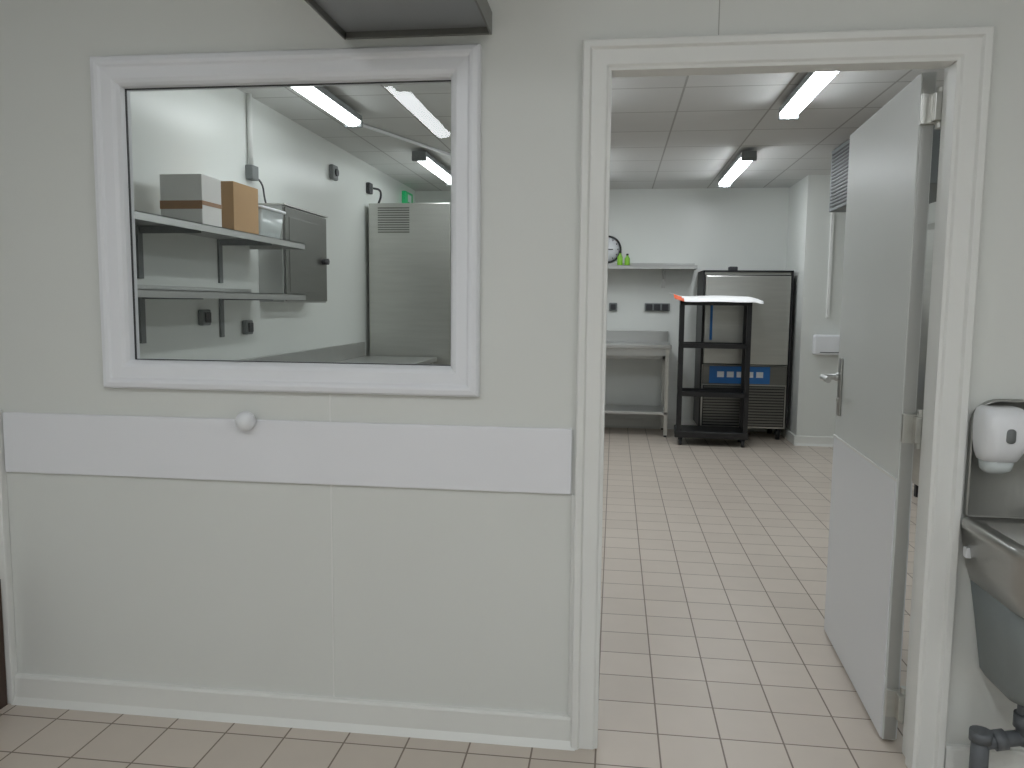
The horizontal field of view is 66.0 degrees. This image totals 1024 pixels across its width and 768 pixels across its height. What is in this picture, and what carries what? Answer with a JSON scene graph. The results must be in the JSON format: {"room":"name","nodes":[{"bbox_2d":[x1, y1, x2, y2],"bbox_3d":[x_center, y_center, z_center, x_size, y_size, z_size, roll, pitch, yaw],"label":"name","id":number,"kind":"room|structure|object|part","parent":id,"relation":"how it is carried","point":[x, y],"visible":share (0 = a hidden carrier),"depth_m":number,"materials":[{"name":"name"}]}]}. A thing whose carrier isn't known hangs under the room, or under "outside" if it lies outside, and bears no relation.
{"room":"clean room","nodes":[
{"label":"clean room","id":0,"kind":"room"},
{"bbox_2d":[130,89,414,359],"bbox_3d":[-1.604,-0.579,6.083,0.100,2.700,6.700,1,6,7],"label":"wall","id":1,"kind":"structure","parent":0,"point":[204,131],"depth_m":4.93,"materials":[{"name":"white paint"}]},
{"bbox_2d":[198,309,210,325],"bbox_3d":[-1.742,-0.378,4.479,0.045,0.090,0.090,1,6,7],"label":"power socket","id":2,"kind":"object","parent":1,"relation":"attached to","point":[204,315],"visible":1,"depth_m":4.45,"materials":[{"name":"grey plastic"}]},
{"bbox_2d":[134,210,304,282],"bbox_3d":[-1.645,-0.666,3.906,0.370,0.290,2.290,1,6,7],"label":"wall shelf","id":3,"kind":"object","parent":1,"relation":"attached to","point":[145,222],"visible":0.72,"depth_m":3.89,"materials":[{"name":"silver metal"}]},
{"bbox_2d":[160,174,221,226],"bbox_3d":[-1.587,-0.902,3.905,0.219,0.239,0.195,1,6,7],"label":"box","id":4,"kind":"object","parent":3,"relation":"on","point":[189,197],"visible":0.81,"depth_m":3.81,"materials":[{"name":"white cardboard"}]},
{"bbox_2d":[221,181,258,234],"bbox_3d":[-1.539,-0.947,4.269,0.215,0.256,0.293,1,6,7],"label":"cardboard box","id":5,"kind":"object","parent":3,"relation":"on","point":[239,202],"visible":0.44,"depth_m":4.18,"materials":[{"name":"brown cardboard"}]},
{"bbox_2d":[258,205,285,238],"bbox_3d":[-1.508,-0.943,4.646,0.240,0.174,0.340,1,6,7],"label":"plastic storage bin","id":6,"kind":"object","parent":3,"relation":"on","point":[270,219],"visible":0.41,"depth_m":4.60,"materials":[{"name":"clear plastic"}]},
{"bbox_3d":[-1.508,-1.022,4.638,0.240,0.015,0.340,1,6,7],"label":"lid","id":7,"kind":"part","parent":6,"relation":"part of","materials":[{"name":"white plastic"}]},
{"bbox_2d":[137,284,305,343],"bbox_3d":[-1.648,-0.348,3.938,0.370,0.290,2.290,1,6,7],"label":"wall shelf","id":8,"kind":"object","parent":1,"relation":"attached to","point":[144,291],"visible":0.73,"depth_m":3.99,"materials":[{"name":"silver metal"}]},
{"bbox_2d":[242,320,253,334],"bbox_3d":[-1.674,-0.360,5.009,0.045,0.090,0.090,1,6,7],"label":"power socket","id":9,"kind":"object","parent":1,"relation":"attached to","point":[247,325],"visible":1,"depth_m":4.98,"materials":[{"name":"grey plastic"}]},
{"bbox_2d":[245,93,266,202],"bbox_3d":[-1.639,-1.500,5.061,0.050,0.663,0.235,1,6,7],"label":"conduit","id":10,"kind":"object","parent":1,"relation":"attached to","point":[251,171],"visible":0.92,"depth_m":4.96,"materials":[{"name":"paint"}]},
{"bbox_2d":[258,203,329,302],"bbox_3d":[-1.501,-0.894,5.536,0.230,0.640,0.790,1,6,7],"label":"upper cabinet","id":11,"kind":"object","parent":1,"relation":"attached to","point":[281,271],"visible":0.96,"depth_m":5.35,"materials":[{"name":"metal"}]},
{"bbox_3d":[-1.437,-0.882,5.473,0.003,0.490,0.520,1,6,7],"label":"door panel","id":12,"kind":"part","parent":11,"relation":"part of","materials":[{"name":"silver metal"}]},
{"bbox_3d":[-1.438,-0.888,5.529,0.013,0.610,0.740,1,6,7],"label":"door","id":13,"kind":"part","parent":11,"relation":"part of","materials":[{"name":"silver metal"}]},
{"bbox_3d":[-1.373,-0.900,5.808,0.045,0.044,0.044,1,6,7],"label":"knob","id":14,"kind":"part","parent":11,"relation":"part of","materials":[{"name":"plastic"}]},
{"bbox_2d":[329,164,338,180],"bbox_3d":[-1.452,-1.730,6.455,0.055,0.120,0.120,1,6,7],"label":"detector","id":15,"kind":"object","parent":1,"relation":"attached to","point":[333,169],"visible":1,"depth_m":6.41,"materials":[{"name":"grey plastic"}]},
{"bbox_2d":[366,182,381,202],"bbox_3d":[-1.296,-1.797,7.437,0.097,0.182,0.213,4,7,33],"label":"power socket","id":16,"kind":"object","parent":1,"relation":"attached to","point":[369,186],"visible":0.92,"depth_m":7.39,"materials":[{"name":"plastic"}]},
{"bbox_3d":[-1.336,-1.834,7.392,0.040,0.100,0.100,1,6,7],"label":"plate","id":17,"kind":"part","parent":16,"relation":"part of","materials":[{"name":"plastic"}]},
{"bbox_2d":[402,191,412,202],"bbox_3d":[-1.155,-2.046,8.716,0.052,0.140,0.300,1,6,7],"label":"exit sign","id":18,"kind":"object","parent":1,"relation":"attached to","point":[407,197],"visible":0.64,"depth_m":8.60,"materials":[{"name":"green plastic"}]},
{"bbox_2d":[0,427,917,767],"bbox_3d":[0.500,1.285,1.762,5.600,0.100,15.150,1,6,7],"label":"floor","id":19,"kind":"structure","parent":0,"point":[716,650],"depth_m":3.13,"materials":[{"name":"tile"}]},
{"bbox_2d":[239,342,436,363],"bbox_3d":[-1.337,0.353,5.138,0.708,1.040,4.520,1,6,7],"label":"countertop","id":20,"kind":"structure","parent":19,"relation":"on","point":[354,352],"depth_m":6.61,"materials":[{"name":"metal"}]},
{"bbox_2d":[369,203,450,364],"bbox_3d":[-0.862,-0.551,7.770,0.862,2.320,0.824,1,6,7],"label":"refrigerator","id":21,"kind":"object","parent":19,"relation":"on","point":[410,243],"visible":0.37,"depth_m":7.33,"materials":[{"name":"silver metal"}]},
{"bbox_3d":[-0.503,-0.598,7.721,0.045,1.730,0.800,1,6,7],"label":"door","id":22,"kind":"part","parent":21,"relation":"part of","materials":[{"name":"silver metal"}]},
{"bbox_2d":[605,330,671,436],"bbox_3d":[0.779,-0.034,8.784,1.900,1.120,0.620,1,6,7],"label":"work table","id":23,"kind":"object","parent":19,"relation":"on","point":[620,344],"visible":0.45,"depth_m":8.63,"materials":[{"name":"metal"}]},
{"bbox_2d":[674,301,752,446],"bbox_3d":[2.037,-0.115,8.034,0.720,1.455,0.420,2,6,11],"label":"trolley","id":24,"kind":"object","parent":19,"relation":"on","point":[739,433],"visible":0.92,"depth_m":7.88,"materials":[{"name":"metal"}]},
{"bbox_2d":[677,388,748,397],"bbox_3d":[2.040,0.089,8.053,0.690,0.045,0.400,2,6,11],"label":"shelf","id":25,"kind":"object","parent":24,"relation":"attached to","point":[693,392],"depth_m":7.90,"materials":[{"name":"black metal"}]},
{"bbox_2d":[678,342,750,348],"bbox_3d":[2.045,-0.393,8.005,0.690,0.045,0.400,2,6,11],"label":"shelf","id":26,"kind":"object","parent":24,"relation":"attached to","point":[681,345],"depth_m":7.83,"materials":[{"name":"black metal"}]},
{"bbox_2d":[680,301,752,305],"bbox_3d":[2.049,-0.816,7.962,0.690,0.045,0.400,2,6,11],"label":"shelf","id":27,"kind":"object","parent":24,"relation":"attached to","point":[682,303],"depth_m":7.77,"materials":[{"name":"metal"}]},
{"bbox_2d":[671,293,763,303],"bbox_3d":[2.041,-0.866,7.943,0.901,0.112,0.530,2,6,11],"label":"paper sheet","id":28,"kind":"object","parent":24,"relation":"on","point":[710,298],"visible":1,"depth_m":7.76,"materials":[{"name":"white paper"}]},
{"bbox_2d":[693,266,793,439],"bbox_3d":[2.475,-0.342,8.514,0.910,1.820,0.615,1,6,7],"label":"blast chiller","id":29,"kind":"object","parent":19,"relation":"on","point":[771,320],"visible":0.84,"depth_m":8.24,"materials":[{"name":"silver metal"}]},
{"bbox_3d":[2.082,-0.685,8.235,0.025,0.450,0.030,1,6,7],"label":"handle","id":30,"kind":"part","parent":29,"relation":"part of","materials":[{"name":"blue plastic"}]},
{"bbox_3d":[2.442,-0.094,8.294,0.860,0.200,0.025,1,6,7],"label":"control panel","id":31,"kind":"part","parent":29,"relation":"part of","materials":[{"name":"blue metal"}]},
{"bbox_3d":[2.446,-0.665,8.227,0.860,0.920,0.045,1,6,7],"label":"door","id":32,"kind":"part","parent":29,"relation":"part of","materials":[{"name":"silver metal"}]},
{"bbox_2d":[912,223,934,496],"bbox_3d":[3.163,-0.047,4.751,0.842,2.000,2.200,1,6,7],"label":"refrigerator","id":33,"kind":"object","parent":19,"relation":"on","point":[930,227],"visible":0.02,"depth_m":5.54,"materials":[{"name":"silver metal"}]},
{"bbox_2d":[0,0,1023,748],"bbox_3d":[0.614,-0.184,2.386,5.600,2.700,0.100,1,6,7],"label":"wall","id":34,"kind":"structure","parent":0,"point":[461,598],"depth_m":2.53,"materials":[{"name":"white paint"}]},
{"bbox_2d":[0,410,16,703],"bbox_3d":[-1.743,0.600,2.707,0.030,1.030,0.030,1,6,7],"label":"trim","id":35,"kind":"structure","parent":34,"relation":"attached to","point":[5,549],"depth_m":2.71,"materials":[{"name":"paint"}]},
{"bbox_2d":[235,411,255,430],"bbox_3d":[-0.851,0.118,2.517,0.063,0.063,0.056,1,6,7],"label":"knob","id":36,"kind":"object","parent":34,"relation":"attached to","point":[245,420],"visible":1,"depth_m":2.50,"materials":[{"name":"white plastic"}]},
{"bbox_2d":[90,44,480,396],"bbox_3d":[-0.714,-0.498,2.481,1.248,1.050,0.074,1,6,7],"label":"frame","id":37,"kind":"object","parent":34,"relation":"attached to","point":[110,76],"visible":1,"depth_m":2.45,"materials":[{"name":"plastic"}]},
{"bbox_2d":[2,412,571,493],"bbox_3d":[-0.767,0.218,2.549,1.918,0.204,0.014,1,6,7],"label":"trim","id":38,"kind":"structure","parent":34,"relation":"attached to","point":[447,457],"depth_m":2.53,"materials":[{"name":"plastic"}]},
{"bbox_2d":[125,80,450,365],"bbox_3d":[-0.712,-0.500,2.496,1.068,0.870,0.008,1,6,7],"label":"gasket","id":39,"kind":"object","parent":34,"relation":"attached to","point":[126,106],"visible":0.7,"depth_m":2.53,"materials":[{"name":"plastic"}]},
{"bbox_2d":[11,673,574,750],"bbox_3d":[-0.768,1.085,2.626,1.955,0.100,0.034,1,6,7],"label":"baseboard","id":40,"kind":"structure","parent":34,"relation":"attached to","point":[327,713],"depth_m":2.62,"materials":[{"name":"plastic"}]},
{"bbox_2d":[329,394,334,696],"bbox_3d":[-0.585,0.535,2.563,0.005,1.010,0.002,1,6,7],"label":"trim","id":41,"kind":"structure","parent":34,"relation":"attached to","point":[329,394],"depth_m":2.57,"materials":[{"name":"paint"}]},
{"bbox_2d":[304,0,491,39],"bbox_3d":[-0.318,-1.262,2.071,0.455,0.500,0.550,1,6,7],"label":"range hood","id":42,"kind":"object","parent":34,"relation":"attached to","point":[351,19],"visible":1,"depth_m":2.26,"materials":[{"name":"silver metal"}]},
{"bbox_2d":[568,494,574,715],"bbox_3d":[0.188,0.698,2.473,0.012,0.718,0.012,1,6,7],"label":"trim","id":43,"kind":"structure","parent":34,"relation":"attached to","point":[573,495],"depth_m":2.47,"materials":[{"name":"paint"}]},
{"bbox_2d":[718,0,719,34],"bbox_3d":[0.594,-1.260,2.230,0.003,0.530,0.001,1,6,7],"label":"trim","id":44,"kind":"structure","parent":34,"relation":"attached to","point":[719,0],"depth_m":2.25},
{"bbox_2d":[570,26,994,767],"bbox_3d":[0.756,0.086,2.384,1.114,2.165,0.140,1,6,7],"label":"door frame","id":45,"kind":"structure","parent":34,"relation":"attached to","point":[965,54],"depth_m":2.29,"materials":[{"name":"paint"}]},
{"bbox_2d":[835,72,942,739],"bbox_3d":[1.316,0.072,2.860,0.061,2.092,0.940,2,6,10],"label":"leaf","id":46,"kind":"object","parent":45,"relation":"attached to","point":[883,151],"depth_m":2.68,"materials":[{"name":"laminate"}]},
{"bbox_2d":[836,358,843,415],"bbox_3d":[1.353,0.012,3.253,0.009,0.240,0.045,2,6,10],"label":"plate","id":47,"kind":"object","parent":46,"relation":"attached to","point":[841,360],"visible":1,"depth_m":3.24,"materials":[{"name":"metal"}]},
{"bbox_2d":[820,373,839,382],"bbox_3d":[1.301,-0.024,3.204,0.086,0.034,0.147,2,6,10],"label":"lever","id":48,"kind":"object","parent":47,"relation":"attached to","point":[827,378],"depth_m":3.24,"materials":[{"name":"silver metal"}]},
{"bbox_3d":[1.340,-0.029,3.254,0.020,0.034,0.034,2,6,10],"label":"handle collar","id":49,"kind":"part","parent":48,"relation":"part of","materials":[{"name":"silver metal"}]},
{"bbox_2d":[824,437,896,736],"bbox_3d":[1.283,0.685,2.952,0.004,0.850,0.878,2,6,10],"label":"kick plate","id":50,"kind":"object","parent":46,"relation":"attached to","point":[863,497],"visible":1,"depth_m":2.85,"materials":[{"name":"grey metal"}]},
{"bbox_2d":[833,434,896,481],"bbox_3d":[1.286,0.260,2.909,0.006,0.008,0.886,2,6,10],"label":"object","id":51,"kind":"object","parent":46,"relation":"attached to","point":[834,435],"visible":1,"depth_m":2.80,"materials":[{"name":"paint"}]},
{"bbox_2d":[896,484,911,738],"bbox_3d":[1.328,0.686,2.944,0.004,0.850,0.878,2,6,10],"label":"trim","id":52,"kind":"structure","parent":46,"relation":"attached to","point":[911,484],"depth_m":2.51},
{"bbox_2d":[884,72,935,738],"bbox_3d":[1.311,0.067,2.885,0.034,2.084,0.897,2,6,10],"label":"door edge","id":53,"kind":"object","parent":46,"relation":"attached to","point":[929,78],"visible":0.57,"depth_m":2.44,"materials":[{"name":"silver metal"}]},
{"bbox_3d":[1.236,0.104,2.421,0.061,1.970,0.047,2,6,10],"label":"hinges","id":54,"kind":"part","parent":46,"relation":"part of","materials":[{"name":"silver metal"}]},
{"bbox_2d":[944,743,1023,767],"bbox_3d":[2.085,1.149,2.258,1.590,0.100,0.034,1,6,7],"label":"baseboard","id":55,"kind":"structure","parent":34,"relation":"attached to","point":[956,755],"depth_m":2.34,"materials":[{"name":"plastic"}]},
{"bbox_2d":[961,399,1023,767],"bbox_3d":[1.492,0.634,2.104,0.450,1.145,0.389,1,6,7],"label":"basin","id":56,"kind":"object","parent":34,"relation":"attached to","point":[992,528],"visible":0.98,"depth_m":2.22,"materials":[{"name":"metal"}]},
{"bbox_3d":[1.493,0.504,2.091,0.450,0.206,0.389,1,6,7],"label":"bowl","id":57,"kind":"part","parent":56,"relation":"part of","materials":[{"name":"metal"}]},
{"bbox_2d":[972,405,1023,473],"bbox_3d":[1.365,0.160,2.198,0.120,0.190,0.102,1,6,7],"label":"soap dispenser","id":58,"kind":"object","parent":56,"relation":"attached to","point":[998,431],"visible":1,"depth_m":2.17,"materials":[{"name":"white plastic"}]},
{"bbox_2d":[978,459,1014,473],"bbox_3d":[1.367,0.233,2.222,0.080,0.040,0.069,1,6,7],"label":"soap bottle","id":59,"kind":"object","parent":58,"relation":"on","point":[991,466],"depth_m":2.20,"materials":[{"name":"white plastic"}]},
{"bbox_2d":[238,69,943,190],"bbox_3d":[1.105,-1.913,5.621,5.530,0.100,6.750,1,6,7],"label":"ceiling","id":60,"kind":"structure","parent":0,"point":[668,132],"depth_m":5.67,"materials":[{"name":"tile"}]},
{"bbox_2d":[291,86,362,127],"bbox_3d":[-1.175,-1.734,4.665,0.124,0.109,1.480,1,6,7],"label":"ceiling light","id":61,"kind":"object","parent":60,"relation":"attached to","point":[319,95],"depth_m":4.88,"materials":[{"name":"white plastic"}]},
{"bbox_2d":[334,117,450,156],"bbox_3d":[-0.709,-1.953,6.488,0.024,0.024,2.324,3,6,26],"label":"cable trunking","id":62,"kind":"object","parent":60,"relation":"attached to","point":[364,125],"visible":0.44,"depth_m":6.20,"materials":[{"name":"white plastic"}]},
{"bbox_2d":[412,151,450,185],"bbox_3d":[-0.690,-1.994,7.292,0.124,0.109,1.400,1,6,7],"label":"ceiling light","id":63,"kind":"object","parent":60,"relation":"attached to","point":[424,158],"depth_m":6.96,"materials":[{"name":"white plastic"}]},
{"bbox_2d":[718,151,756,187],"bbox_3d":[2.039,-1.957,7.191,0.124,0.109,1.500,1,6,7],"label":"ceiling light","id":64,"kind":"object","parent":60,"relation":"attached to","point":[744,158],"depth_m":6.92,"materials":[{"name":"white plastic"}]},
{"bbox_2d":[778,71,838,119],"bbox_3d":[1.672,-1.670,4.309,0.124,0.109,1.500,1,6,7],"label":"ceiling light","id":65,"kind":"object","parent":60,"relation":"attached to","point":[812,83],"depth_m":4.51,"materials":[{"name":"white plastic"}]},
{"bbox_2d":[415,188,789,420],"bbox_3d":[1.515,-0.842,8.993,5.530,2.700,0.100,1,6,7],"label":"wall","id":66,"kind":"structure","parent":0,"point":[708,228],"depth_m":8.85,"materials":[{"name":"white paint"}]},
{"bbox_2d":[609,303,616,310],"bbox_3d":[1.149,-0.878,8.966,0.090,0.090,0.040,1,6,7],"label":"power socket","id":67,"kind":"object","parent":66,"relation":"attached to","point":[612,306],"visible":1,"depth_m":8.95,"materials":[{"name":"grey plastic"}]},
{"bbox_2d":[608,236,620,262],"bbox_3d":[1.081,-1.522,8.913,0.310,0.310,0.035,1,6,7],"label":"wall clock","id":68,"kind":"object","parent":66,"relation":"attached to","point":[614,246],"visible":0.52,"depth_m":8.90,"materials":[{"name":"black paint"}]},
{"bbox_2d":[608,263,696,287],"bbox_3d":[1.144,-1.217,8.791,1.770,0.280,0.320,1,6,7],"label":"wall shelf","id":69,"kind":"object","parent":66,"relation":"attached to","point":[663,266],"visible":0.62,"depth_m":8.61,"materials":[{"name":"silver metal"}]},
{"bbox_2d":[617,251,622,264],"bbox_3d":[1.199,-1.395,8.756,0.060,0.160,0.060,1,6,7],"label":"bottle","id":70,"kind":"object","parent":69,"relation":"on","point":[620,257],"visible":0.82,"depth_m":8.74,"materials":[{"name":"green plastic"}]},
{"bbox_2d":[624,254,629,264],"bbox_3d":[1.278,-1.378,8.747,0.060,0.130,0.060,1,6,7],"label":"bottle","id":71,"kind":"object","parent":69,"relation":"on","point":[627,259],"visible":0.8,"depth_m":8.73,"materials":[{"name":"green plastic"}]},
{"bbox_2d":[645,303,669,310],"bbox_3d":[1.641,-0.869,8.902,0.268,0.081,0.040,1,6,7],"label":"power socket","id":72,"kind":"object","parent":66,"relation":"attached to","point":[648,306],"visible":1,"depth_m":8.88,"materials":[{"name":"grey plastic"}]},
{"bbox_2d":[604,418,774,431],"bbox_3d":[0.928,0.445,9.130,4.190,0.100,0.034,1,6,7],"label":"baseboard","id":73,"kind":"structure","parent":66,"relation":"attached to","point":[609,422],"depth_m":9.05,"materials":[{"name":"plastic"}]},
{"bbox_2d":[786,175,928,436],"bbox_3d":[3.580,-0.747,8.250,1.240,2.700,0.850,1,6,7],"label":"wall","id":74,"kind":"structure","parent":0,"point":[811,400],"depth_m":7.93,"materials":[{"name":"white paint"}]},
{"bbox_2d":[780,429,795,444],"bbox_3d":[2.940,0.532,8.456,0.025,0.100,0.860,1,6,7],"label":"baseboard","id":75,"kind":"structure","parent":74,"relation":"attached to","point":[786,434],"depth_m":8.29,"materials":[{"name":"plastic"}]},
{"bbox_2d":[794,435,833,446],"bbox_3d":[3.451,0.588,7.952,1.160,0.100,0.034,1,6,7],"label":"baseboard","id":76,"kind":"structure","parent":74,"relation":"attached to","point":[824,441],"depth_m":8.00,"materials":[{"name":"plastic"}]},
{"bbox_2d":[812,335,839,354],"bbox_3d":[3.165,-0.391,7.868,0.310,0.200,0.082,1,6,7],"label":"dispenser","id":77,"kind":"object","parent":74,"relation":"attached to","point":[822,344],"visible":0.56,"depth_m":7.83,"materials":[{"name":"white plastic"}]},
{"bbox_2d":[826,212,834,317],"bbox_3d":[3.158,-1.310,7.809,0.030,1.300,0.020,1,6,7],"label":"trim","id":78,"kind":"structure","parent":74,"relation":"attached to","point":[832,213],"depth_m":7.81,"materials":[{"name":"paint"}]},
{"bbox_2d":[829,125,940,211],"bbox_3d":[2.839,-1.597,5.744,0.608,0.500,1.580,1,6,7],"label":"air vent","id":79,"kind":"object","parent":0,"point":[840,156],"depth_m":6.17,"materials":[{"name":"grey metal"}]},
{"bbox_2d":[928,202,935,223],"bbox_3d":[3.719,-0.410,4.921,0.100,2.700,5.750,1,6,7],"label":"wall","id":80,"kind":"structure","parent":0,"point":[932,206],"depth_m":7.58,"materials":[{"name":"white paint"}]},
{"bbox_3d":[-2.346,0.174,-1.447,0.125,2.700,8.300,1,6,7],"label":"wall","id":81,"kind":"structure","parent":0,"visible":0},
{"bbox_2d":[0,581,7,708],"bbox_3d":[-1.771,0.901,2.606,0.013,0.450,0.225,1,6,7],"label":"trim","id":82,"kind":"structure","parent":81,"relation":"attached to","point":[3,688],"depth_m":2.71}
]}

